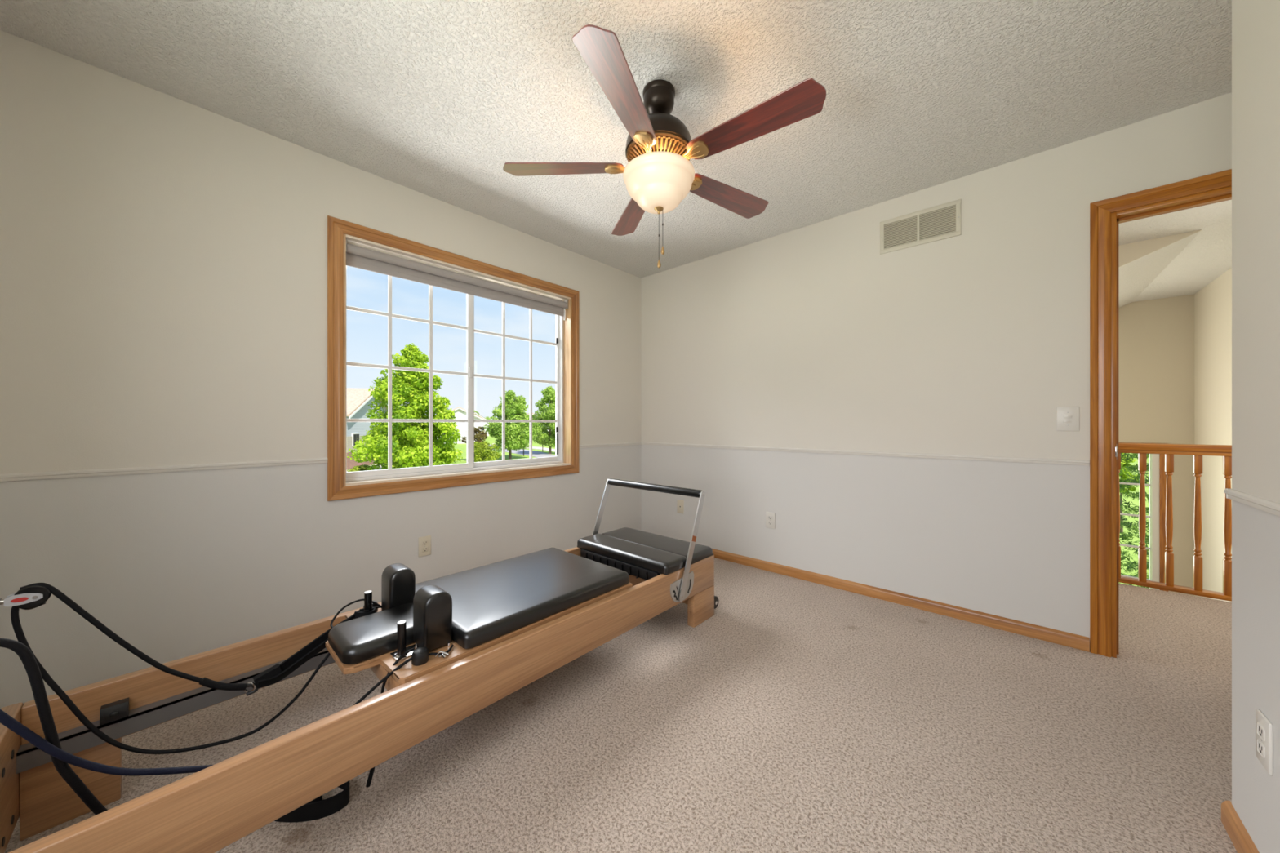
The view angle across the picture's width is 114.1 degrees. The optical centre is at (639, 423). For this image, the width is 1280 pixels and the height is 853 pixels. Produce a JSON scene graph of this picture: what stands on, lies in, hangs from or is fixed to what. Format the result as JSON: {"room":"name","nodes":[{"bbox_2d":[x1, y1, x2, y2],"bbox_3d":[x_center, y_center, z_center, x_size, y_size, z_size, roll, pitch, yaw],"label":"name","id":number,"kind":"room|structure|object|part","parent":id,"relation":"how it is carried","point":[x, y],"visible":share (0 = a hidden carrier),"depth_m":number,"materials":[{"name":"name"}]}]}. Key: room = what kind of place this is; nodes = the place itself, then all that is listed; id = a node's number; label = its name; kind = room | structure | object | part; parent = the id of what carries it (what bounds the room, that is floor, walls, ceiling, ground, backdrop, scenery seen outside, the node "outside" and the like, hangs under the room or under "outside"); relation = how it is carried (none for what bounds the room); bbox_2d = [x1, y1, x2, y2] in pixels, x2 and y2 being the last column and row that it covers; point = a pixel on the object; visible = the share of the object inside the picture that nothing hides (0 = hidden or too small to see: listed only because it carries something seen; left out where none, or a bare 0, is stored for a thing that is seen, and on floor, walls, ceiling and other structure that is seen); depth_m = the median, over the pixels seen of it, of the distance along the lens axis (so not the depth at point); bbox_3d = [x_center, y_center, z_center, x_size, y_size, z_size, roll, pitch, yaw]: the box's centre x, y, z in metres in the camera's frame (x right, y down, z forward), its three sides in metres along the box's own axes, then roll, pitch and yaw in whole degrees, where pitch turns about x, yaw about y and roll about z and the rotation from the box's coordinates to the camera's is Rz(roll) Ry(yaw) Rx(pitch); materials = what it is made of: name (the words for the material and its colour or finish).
{"room":"home exercise room","nodes":[
{"label":"home exercise room","id":0,"kind":"room"},
{"bbox_2d":[0,30,641,708],"bbox_3d":[-1.246,-0.138,2.612,0.150,2.440,3.815,0,0,42],"label":"wall","id":1,"kind":"structure","parent":0,"point":[163,257],"depth_m":1.78,"materials":[{"name":"paint"}]},
{"bbox_2d":[0,441,641,481],"bbox_3d":[-1.165,0.189,2.582,0.010,0.026,3.520,0,0,42],"label":"trim","id":2,"kind":"structure","parent":1,"relation":"attached to","point":[120,471],"depth_m":1.70,"materials":[{"name":"white"}]},
{"bbox_2d":[418,535,431,556],"bbox_3d":[-1.276,0.729,2.461,0.008,0.115,0.070,0,0,42],"label":"wall outlet","id":3,"kind":"object","parent":1,"relation":"attached to","point":[424,542],"visible":1,"depth_m":2.46,"materials":[{"name":"beige plastic"}]},
{"bbox_2d":[422,546,427,552],"bbox_3d":[-1.274,0.749,2.460,0.004,0.027,0.033,0,0,42],"label":"receptacle","id":4,"kind":"object","parent":3,"relation":"attached to","point":[424,549],"depth_m":2.46,"materials":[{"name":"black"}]},
{"bbox_2d":[422,540,427,545],"bbox_3d":[-1.274,0.710,2.460,0.004,0.027,0.033,0,0,42],"label":"receptacle","id":5,"kind":"object","parent":3,"relation":"attached to","point":[424,542],"depth_m":2.46,"materials":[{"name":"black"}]},
{"bbox_2d":[327,215,578,501],"bbox_3d":[-1.095,-0.329,2.766,0.168,1.450,1.635,0,0,42],"label":"window","id":6,"kind":"structure","parent":1,"relation":"in","point":[342,484],"depth_m":2.56,"materials":[{"name":"brown wood"}]},
{"bbox_3d":[-1.373,-0.329,2.516,0.026,1.258,0.738,0,0,42],"label":"sash","id":7,"kind":"part","parent":6,"relation":"part of","materials":[{"name":"white plastic"}]},
{"bbox_2d":[346,238,568,320],"bbox_3d":[-1.081,-0.897,2.753,0.050,0.158,1.476,0,0,42],"label":"roller shade","id":8,"kind":"object","parent":6,"relation":"attached to","point":[357,257],"visible":0.9,"depth_m":2.60,"materials":[{"name":"grey fabric"}]},
{"bbox_3d":[-0.902,-0.329,3.079,0.026,1.258,0.754,0,0,42],"label":"sash","id":9,"kind":"part","parent":6,"relation":"part of","materials":[{"name":"white plastic"}]},
{"bbox_2d":[0,0,1231,278],"bbox_3d":[1.291,-1.433,1.541,5.350,0.150,5.630,0,0,42],"label":"ceiling","id":10,"kind":"structure","parent":0,"point":[431,98],"depth_m":1.65,"materials":[{"name":"white paint"}]},
{"bbox_2d":[502,24,826,268],"bbox_3d":[0.118,-0.999,1.685,1.198,0.718,1.223,0,0,42],"label":"ceiling fan","id":11,"kind":"object","parent":10,"relation":"hanging from","point":[659,174],"visible":1,"depth_m":1.57,"materials":[{"name":"brown wood"}]},
{"bbox_3d":[-0.317,-1.049,1.712,0.498,0.005,0.133,0,12,2],"label":"blade","id":12,"kind":"part","parent":11,"relation":"part of","materials":[{"name":"brown wood"}]},
{"bbox_3d":[-0.054,-1.049,1.330,0.133,0.005,0.498,13,4,19],"label":"blade","id":13,"kind":"part","parent":11,"relation":"part of","materials":[{"name":"brown wood"}]},
{"bbox_3d":[-0.063,-1.042,1.707,0.165,0.021,0.072,0,12,2],"label":"blade arm","id":14,"kind":"part","parent":11,"relation":"part of","materials":[{"name":"gold metal"}]},
{"bbox_3d":[-0.035,-1.049,2.079,0.133,0.006,0.498,-12,3,-16],"label":"blade","id":15,"kind":"part","parent":11,"relation":"part of","materials":[{"name":"brown wood"}]},
{"bbox_3d":[0.029,-1.042,1.570,0.072,0.021,0.165,13,4,19],"label":"blade arm","id":16,"kind":"part","parent":11,"relation":"part of","materials":[{"name":"gold metal"}]},
{"bbox_3d":[0.077,-0.952,1.702,0.293,0.146,0.293,0,0,42],"label":"lamp shade","id":17,"kind":"part","parent":11,"relation":"part of","materials":[{"name":"white glass"}]},
{"bbox_3d":[0.078,-0.764,1.700,0.002,0.197,0.002,0,0,42],"label":"pull chain","id":18,"kind":"part","parent":11,"relation":"part of","materials":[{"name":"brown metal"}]},
{"bbox_3d":[0.078,-0.652,1.700,0.015,0.034,0.015,0,0,31],"label":"chain pull","id":19,"kind":"part","parent":11,"relation":"part of","materials":[{"name":"gold metal"}]},
{"bbox_3d":[0.093,-0.707,1.700,0.015,0.034,0.015,0,0,-14],"label":"chain pull","id":20,"kind":"part","parent":11,"relation":"part of","materials":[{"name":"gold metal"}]},
{"bbox_3d":[0.194,-1.042,1.780,0.165,0.021,0.072,0,-12,-34],"label":"blade arm","id":21,"kind":"part","parent":11,"relation":"part of","materials":[{"name":"gold metal"}]},
{"bbox_3d":[0.188,-1.042,1.615,0.165,0.021,0.072,0,-12,38],"label":"blade arm","id":22,"kind":"part","parent":11,"relation":"part of","materials":[{"name":"gold metal"}]},
{"bbox_3d":[0.402,-1.049,1.925,0.498,0.005,0.133,0,-12,-34],"label":"blade","id":23,"kind":"part","parent":11,"relation":"part of","materials":[{"name":"brown wood"}]},
{"bbox_3d":[0.390,-1.049,1.462,0.498,0.005,0.133,0,-12,38],"label":"blade","id":24,"kind":"part","parent":11,"relation":"part of","materials":[{"name":"brown wood"}]},
{"bbox_2d":[4,557,1237,852],"bbox_3d":[1.100,1.142,1.330,5.350,0.120,5.060,0,0,42],"label":"floor","id":25,"kind":"structure","parent":0,"point":[800,716],"depth_m":1.41,"materials":[{"name":"carpet"}]},
{"bbox_2d":[274,780,349,822],"bbox_3d":[-0.939,1.060,1.166,0.211,0.045,0.113,0,0,-26],"label":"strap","id":26,"kind":"object","parent":25,"relation":"on","point":[317,808],"visible":0.32,"depth_m":1.14,"materials":[{"name":"black"}]},
{"bbox_2d":[0,478,719,852],"bbox_3d":[-0.619,0.722,1.707,0.737,0.721,2.466,0,0,42],"label":"pilates reformer","id":27,"kind":"object","parent":25,"relation":"on","point":[444,650],"visible":1,"depth_m":1.23,"materials":[{"name":"brown wood"}]},
{"bbox_3d":[-1.564,0.987,1.148,0.044,0.190,0.164,0,0,42],"label":"leg","id":28,"kind":"part","parent":27,"relation":"part of","materials":[{"name":"brown wood"}]},
{"bbox_3d":[-0.855,0.827,1.944,0.036,0.170,2.296,0,0,42],"label":"rail","id":29,"kind":"part","parent":27,"relation":"part of","materials":[{"name":"brown wood"}]},
{"bbox_2d":[244,608,375,696],"bbox_3d":[-1.122,0.775,1.433,0.357,0.175,0.048,0,0,-44],"label":"strap","id":30,"kind":"object","parent":27,"relation":"hanging from","point":[277,673],"visible":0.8,"depth_m":1.39,"materials":[{"name":"black"}]},
{"bbox_3d":[-1.008,0.680,1.540,0.025,0.104,0.025,0,0,42],"label":"strap post","id":31,"kind":"part","parent":27,"relation":"part of","materials":[{"name":"black plastic"}]},
{"bbox_3d":[-1.045,0.714,1.611,0.048,0.040,0.048,0,0,42],"label":"rope cleat knob","id":32,"kind":"part","parent":27,"relation":"part of","materials":[{"name":"black plastic"}]},
{"bbox_3d":[-0.587,0.795,1.747,0.602,0.083,0.964,0,0,42],"label":"carriage frame","id":33,"kind":"part","parent":27,"relation":"part of","materials":[{"name":"brown wood"}]},
{"bbox_3d":[-0.750,0.680,1.307,0.025,0.104,0.025,0,0,42],"label":"strap post","id":34,"kind":"part","parent":27,"relation":"part of","materials":[{"name":"black plastic"}]},
{"bbox_3d":[-0.676,0.714,1.277,0.048,0.040,0.048,0,0,42],"label":"rope cleat knob","id":35,"kind":"part","parent":27,"relation":"part of","materials":[{"name":"black plastic"}]},
{"bbox_3d":[-0.708,0.729,1.343,0.090,0.010,0.156,0,0,42],"label":"rest plate","id":36,"kind":"part","parent":27,"relation":"part of","materials":[{"name":"silver metal"}]},
{"bbox_3d":[-0.628,0.722,1.312,0.034,0.014,0.089,0,0,42],"label":"clip cord","id":37,"kind":"part","parent":27,"relation":"part of","materials":[{"name":"silver metal"}]},
{"bbox_3d":[0.215,0.839,2.109,0.006,0.126,0.198,0,0,42],"label":"bracket plate","id":38,"kind":"part","parent":27,"relation":"part of","materials":[{"name":"grey metal"}]},
{"bbox_3d":[0.336,0.997,2.280,0.044,0.170,0.198,0,0,42],"label":"leg","id":39,"kind":"part","parent":27,"relation":"part of","materials":[{"name":"brown wood"}]},
{"bbox_2d":[641,92,1231,639],"bbox_3d":[1.979,-0.138,2.190,5.200,2.440,0.115,0,0,42],"label":"wall","id":40,"kind":"structure","parent":0,"point":[970,343],"depth_m":2.44,"materials":[{"name":"paint"}]},
{"bbox_2d":[676,499,684,513],"bbox_3d":[0.348,0.720,3.582,0.070,0.115,0.008,0,0,42],"label":"wall jack","id":41,"kind":"object","parent":40,"relation":"attached to","point":[680,504],"visible":1,"depth_m":3.58,"materials":[{"name":"beige plastic"}]},
{"bbox_2d":[765,511,774,528],"bbox_3d":[0.953,0.710,3.035,0.070,0.115,0.008,0,0,42],"label":"wall outlet","id":42,"kind":"object","parent":40,"relation":"attached to","point":[770,517],"visible":1,"depth_m":3.03,"materials":[{"name":"white plastic"}]},
{"bbox_2d":[641,441,1089,465],"bbox_3d":[1.069,0.189,2.928,2.861,0.026,0.010,0,0,42],"label":"trim","id":43,"kind":"structure","parent":40,"relation":"attached to","point":[1020,460],"depth_m":2.48,"materials":[{"name":"white"}]},
{"bbox_2d":[711,548,1089,652],"bbox_3d":[1.068,1.050,2.926,2.861,0.064,0.014,0,0,42],"label":"baseboard","id":44,"kind":"structure","parent":40,"relation":"attached to","point":[1055,636],"depth_m":2.39,"materials":[{"name":"brown wood"}]},
{"bbox_2d":[880,199,961,254],"bbox_3d":[1.626,-1.139,2.425,0.398,0.198,0.010,0,0,42],"label":"air vent","id":45,"kind":"object","parent":40,"relation":"in","point":[943,221],"visible":1,"depth_m":2.41,"materials":[{"name":"white metal"}]},
{"bbox_2d":[1056,406,1079,431],"bbox_3d":[2.077,-0.021,2.015,0.078,0.118,0.014,0,0,42],"label":"light switch","id":46,"kind":"object","parent":40,"relation":"attached to","point":[1067,417],"visible":1,"depth_m":2.02,"materials":[{"name":"white plastic"}]},
{"bbox_2d":[1063,419,1071,422],"bbox_3d":[2.077,-0.009,2.015,0.028,0.018,0.002,0,0,42],"label":"switch","id":47,"kind":"object","parent":46,"relation":"attached to","point":[1064,420],"depth_m":2.01,"materials":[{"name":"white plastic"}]},
{"bbox_2d":[1063,414,1071,417],"bbox_3d":[2.077,-0.033,2.015,0.028,0.018,0.002,0,0,42],"label":"switch","id":48,"kind":"object","parent":46,"relation":"attached to","point":[1064,415],"depth_m":2.01,"materials":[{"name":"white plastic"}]},
{"bbox_2d":[1089,168,1231,657],"bbox_3d":[2.504,0.021,1.705,0.903,2.121,0.137,0,0,42],"label":"door frame","id":49,"kind":"structure","parent":40,"relation":"in","point":[1105,215],"depth_m":1.93,"materials":[{"name":"orange wood"}]},
{"bbox_3d":[2.464,0.021,1.661,0.903,2.121,0.018,0,0,42],"label":"casing","id":50,"kind":"part","parent":49,"relation":"part of","materials":[{"name":"orange wood"}]},
{"bbox_3d":[2.205,0.132,1.926,0.008,0.070,0.052,0,0,42],"label":"strike plate","id":51,"kind":"part","parent":49,"relation":"part of","materials":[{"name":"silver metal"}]},
{"bbox_3d":[2.464,-1.006,1.661,0.903,0.066,0.018,0,0,42],"label":"casing","id":52,"kind":"part","parent":49,"relation":"part of","materials":[{"name":"orange wood"}]},
{"bbox_2d":[1118,294,1194,595],"bbox_3d":[4.910,1.087,5.320,2.950,5.490,0.150,0,0,42],"label":"wall","id":53,"kind":"structure","parent":0,"point":[1156,337],"depth_m":4.50,"materials":[{"name":"beige paint"}]},
{"bbox_2d":[1119,442,1168,591],"bbox_3d":[5.289,1.357,4.966,1.267,2.270,0.166,0,0,42],"label":"window","id":54,"kind":"structure","parent":53,"relation":"in","point":[1157,484],"depth_m":4.54,"materials":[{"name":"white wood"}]},
{"bbox_3d":[5.294,1.357,4.971,1.147,2.150,0.152,0,0,42],"label":"frame","id":55,"kind":"part","parent":54,"relation":"part of","materials":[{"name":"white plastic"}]},
{"bbox_3d":[5.239,1.357,4.910,1.267,2.270,0.016,0,0,42],"label":"casing","id":56,"kind":"part","parent":54,"relation":"part of","materials":[{"name":"orange wood"}]},
{"bbox_2d":[1118,229,1202,267],"bbox_3d":[3.035,-0.831,3.749,2.475,1.054,0.015,0,0,42],"label":"wall","id":57,"kind":"structure","parent":0,"point":[1130,252],"depth_m":3.09,"materials":[{"name":"beige paint"}]},
{"bbox_2d":[1118,224,1231,307],"bbox_3d":[4.088,-0.981,4.485,3.050,1.354,2.490,0,0,42],"label":"ceiling","id":58,"kind":"structure","parent":0,"point":[1185,266],"depth_m":3.56,"materials":[{"name":"white paint"}]},
{"bbox_2d":[1194,267,1231,602],"bbox_3d":[5.332,1.137,2.916,1.200,5.390,2.850,0,0,42],"label":"wall","id":59,"kind":"structure","parent":0,"point":[1213,302],"depth_m":3.97,"materials":[{"name":"beige paint"}]},
{"bbox_2d":[1231,0,1279,852],"bbox_3d":[1.484,-0.138,-0.616,2.170,2.440,2.690,0,0,42],"label":"wall","id":60,"kind":"structure","parent":0,"point":[1255,24],"depth_m":1.00,"materials":[{"name":"paint"}]},
{"bbox_2d":[1221,800,1259,852],"bbox_3d":[0.740,1.050,0.189,0.014,0.064,2.524,0,0,42],"label":"baseboard","id":61,"kind":"structure","parent":60,"relation":"attached to","point":[1240,837],"depth_m":1.06,"materials":[{"name":"brown wood"}]},
{"bbox_2d":[1223,488,1279,516],"bbox_3d":[1.044,0.189,-0.089,0.830,0.026,2.520,0,0,42],"label":"chair rail","id":62,"kind":"object","parent":60,"relation":"attached to","point":[1273,508],"depth_m":0.99,"materials":[{"name":"white wood"}]},
{"bbox_2d":[1255,708,1272,775],"bbox_3d":[1.440,0.734,0.959,0.008,0.115,0.070,0,0,42],"label":"wall outlet","id":63,"kind":"object","parent":60,"relation":"attached to","point":[1264,727],"visible":1,"depth_m":0.95,"materials":[{"name":"white plastic"}]},
{"bbox_2d":[1257,738,1265,758],"bbox_3d":[1.439,0.753,0.961,0.004,0.027,0.033,0,0,42],"label":"receptacle","id":64,"kind":"object","parent":63,"relation":"attached to","point":[1260,742],"depth_m":0.96,"materials":[{"name":"white plastic"}]},
{"bbox_2d":[1257,722,1265,741],"bbox_3d":[1.439,0.715,0.961,0.004,0.027,0.033,0,0,42],"label":"receptacle","id":65,"kind":"object","parent":63,"relation":"attached to","point":[1260,726],"depth_m":0.96,"materials":[{"name":"white plastic"}]},
{"label":"outside","id":66,"kind":"structure","parent":0,"visible":0},
{"bbox_2d":[374,434,1148,586],"bbox_3d":[0.012,3.982,3.891,520.000,0.001,520.000,0,0,42],"label":"lawn","id":67,"kind":"structure","parent":66,"point":[491,440],"depth_m":21.74,"materials":[{"name":"green plant"}]},
{"bbox_2d":[346,464,375,471],"bbox_3d":[-22.206,3.690,32.971,1.618,0.785,1.949,0,0,42],"label":"shrub","id":68,"kind":"object","parent":67,"relation":"on","point":[362,468],"visible":0.66,"depth_m":32.76,"materials":[{"name":"green plant"}]},
{"bbox_2d":[346,387,387,469],"bbox_3d":[-32.142,0.422,38.707,13.840,7.520,10.900,0,0,-12],"label":"house","id":69,"kind":"structure","parent":67,"relation":"on","point":[357,399],"depth_m":37.31,"materials":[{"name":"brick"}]},
{"bbox_3d":[-25.401,-1.756,40.079,0.080,2.763,10.900,0,0,-12],"label":"rake trim","id":70,"kind":"part","parent":69,"relation":"part of","materials":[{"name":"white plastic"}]},
{"bbox_2d":[346,342,462,470],"bbox_3d":[-17.084,-0.809,30.868,6.998,10.293,7.450,0,0,12],"label":"maple tree","id":71,"kind":"object","parent":67,"relation":"on","point":[410,440],"visible":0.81,"depth_m":29.81,"materials":[{"name":"green plant"}]},
{"bbox_2d":[461,426,487,460],"bbox_3d":[-17.282,2.200,43.897,2.949,3.764,2.496,0,0,42],"label":"shrub","id":72,"kind":"object","parent":67,"relation":"on","point":[479,437],"visible":0.37,"depth_m":43.84,"materials":[{"name":"brown plant"}]},
{"bbox_2d":[474,412,488,435],"bbox_3d":[-51.493,0.422,128.529,11.390,7.520,11.425,0,0,42],"label":"house","id":73,"kind":"structure","parent":67,"relation":"on","point":[482,424],"depth_m":126.01,"materials":[{"name":"white"}]},
{"bbox_2d":[474,440,502,462],"bbox_3d":[-14.940,2.918,40.205,3.605,2.398,3.351,0,0,42],"label":"shrub","id":74,"kind":"object","parent":67,"relation":"on","point":[480,452],"visible":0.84,"depth_m":39.30,"materials":[{"name":"green plant"}]},
{"bbox_2d":[484,416,498,419],"bbox_3d":[-53.015,0.795,150.313,8.957,6.573,9.543,0,0,42],"label":"tree","id":75,"kind":"object","parent":67,"relation":"on","point":[491,417],"visible":0.04,"depth_m":148.73,"materials":[{"name":"green plant"}]},
{"bbox_2d":[483,390,538,459],"bbox_3d":[-14.402,0.200,46.160,5.274,7.763,5.797,0,0,42],"label":"tree","id":76,"kind":"object","parent":67,"relation":"on","point":[516,439],"visible":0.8,"depth_m":45.23,"materials":[{"name":"green plant"}]},
{"bbox_2d":[528,386,555,453],"bbox_3d":[-11.550,-0.353,52.789,4.741,8.869,5.422,0,0,31],"label":"tree","id":77,"kind":"object","parent":67,"relation":"on","point":[546,437],"visible":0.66,"depth_m":52.03,"materials":[{"name":"green plant"}]},
{"bbox_2d":[1119,453,1138,532],"bbox_3d":[17.353,2.539,14.981,0.789,3.085,1.045,0,0,16],"label":"shrub","id":78,"kind":"object","parent":67,"relation":"on","point":[1123,476],"visible":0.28,"depth_m":14.82,"materials":[{"name":"plant"}]},
{"bbox_2d":[1119,453,1148,587],"bbox_3d":[9.332,1.048,7.020,3.202,6.068,3.258,0,0,29],"label":"spruce tree","id":79,"kind":"object","parent":67,"relation":"on","point":[1131,566],"visible":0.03,"depth_m":7.47,"materials":[{"name":"green plant"}]},
{"bbox_3d":[3.318,2.472,2.776,4.000,2.720,0.060,0,0,42],"label":"wall","id":80,"kind":"structure","parent":0,"visible":0},
{"bbox_2d":[1118,442,1231,601],"bbox_3d":[2.986,0.609,3.110,2.540,0.947,0.079,0,0,42],"label":"stair railing","id":81,"kind":"object","parent":80,"relation":"on","point":[1197,451],"visible":0.23,"depth_m":2.66,"materials":[{"name":"orange wood"}]},
{"bbox_3d":[2.982,0.156,3.106,2.540,0.042,0.068,0,0,42],"label":"handrail","id":82,"kind":"part","parent":81,"relation":"part of","materials":[{"name":"orange wood"}]},
{"bbox_3d":[2.982,0.190,3.106,2.540,0.025,0.044,0,0,42],"label":"fillet rail","id":83,"kind":"part","parent":81,"relation":"part of","materials":[{"name":"orange wood"}]},
{"bbox_3d":[2.987,1.068,3.111,2.540,0.028,0.075,0,0,42],"label":"rail","id":84,"kind":"part","parent":81,"relation":"part of","materials":[{"name":"orange wood"}]},
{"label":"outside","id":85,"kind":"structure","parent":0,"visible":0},
{"bbox_2d":[488,444,555,457],"bbox_3d":[-19.330,3.967,60.666,55.344,0.030,16.314,0,0,42],"label":"street","id":86,"kind":"structure","parent":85,"point":[526,452],"depth_m":54.10,"materials":[{"name":"grey concrete"}]},
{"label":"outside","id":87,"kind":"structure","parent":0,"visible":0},
{"bbox_2d":[492,443,555,452],"bbox_3d":[-16.146,3.957,64.588,4.203,0.050,39.825,0,0,-38],"label":"sidewalk","id":88,"kind":"structure","parent":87,"point":[533,447],"depth_m":64.20,"materials":[{"name":"beige concrete"}]},
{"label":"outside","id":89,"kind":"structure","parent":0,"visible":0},
{"bbox_2d":[437,406,484,444],"bbox_3d":[-36.930,0.522,83.974,12.327,7.320,11.774,0,0,42],"label":"house","id":90,"kind":"structure","parent":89,"point":[460,413],"depth_m":80.22,"materials":[{"name":"white"}]},
{"bbox_3d":[-34.680,-1.736,79.643,8.900,2.405,0.080,0,0,-27],"label":"rake trim","id":91,"kind":"part","parent":90,"relation":"part of","materials":[{"name":"white plastic"}]}
]}

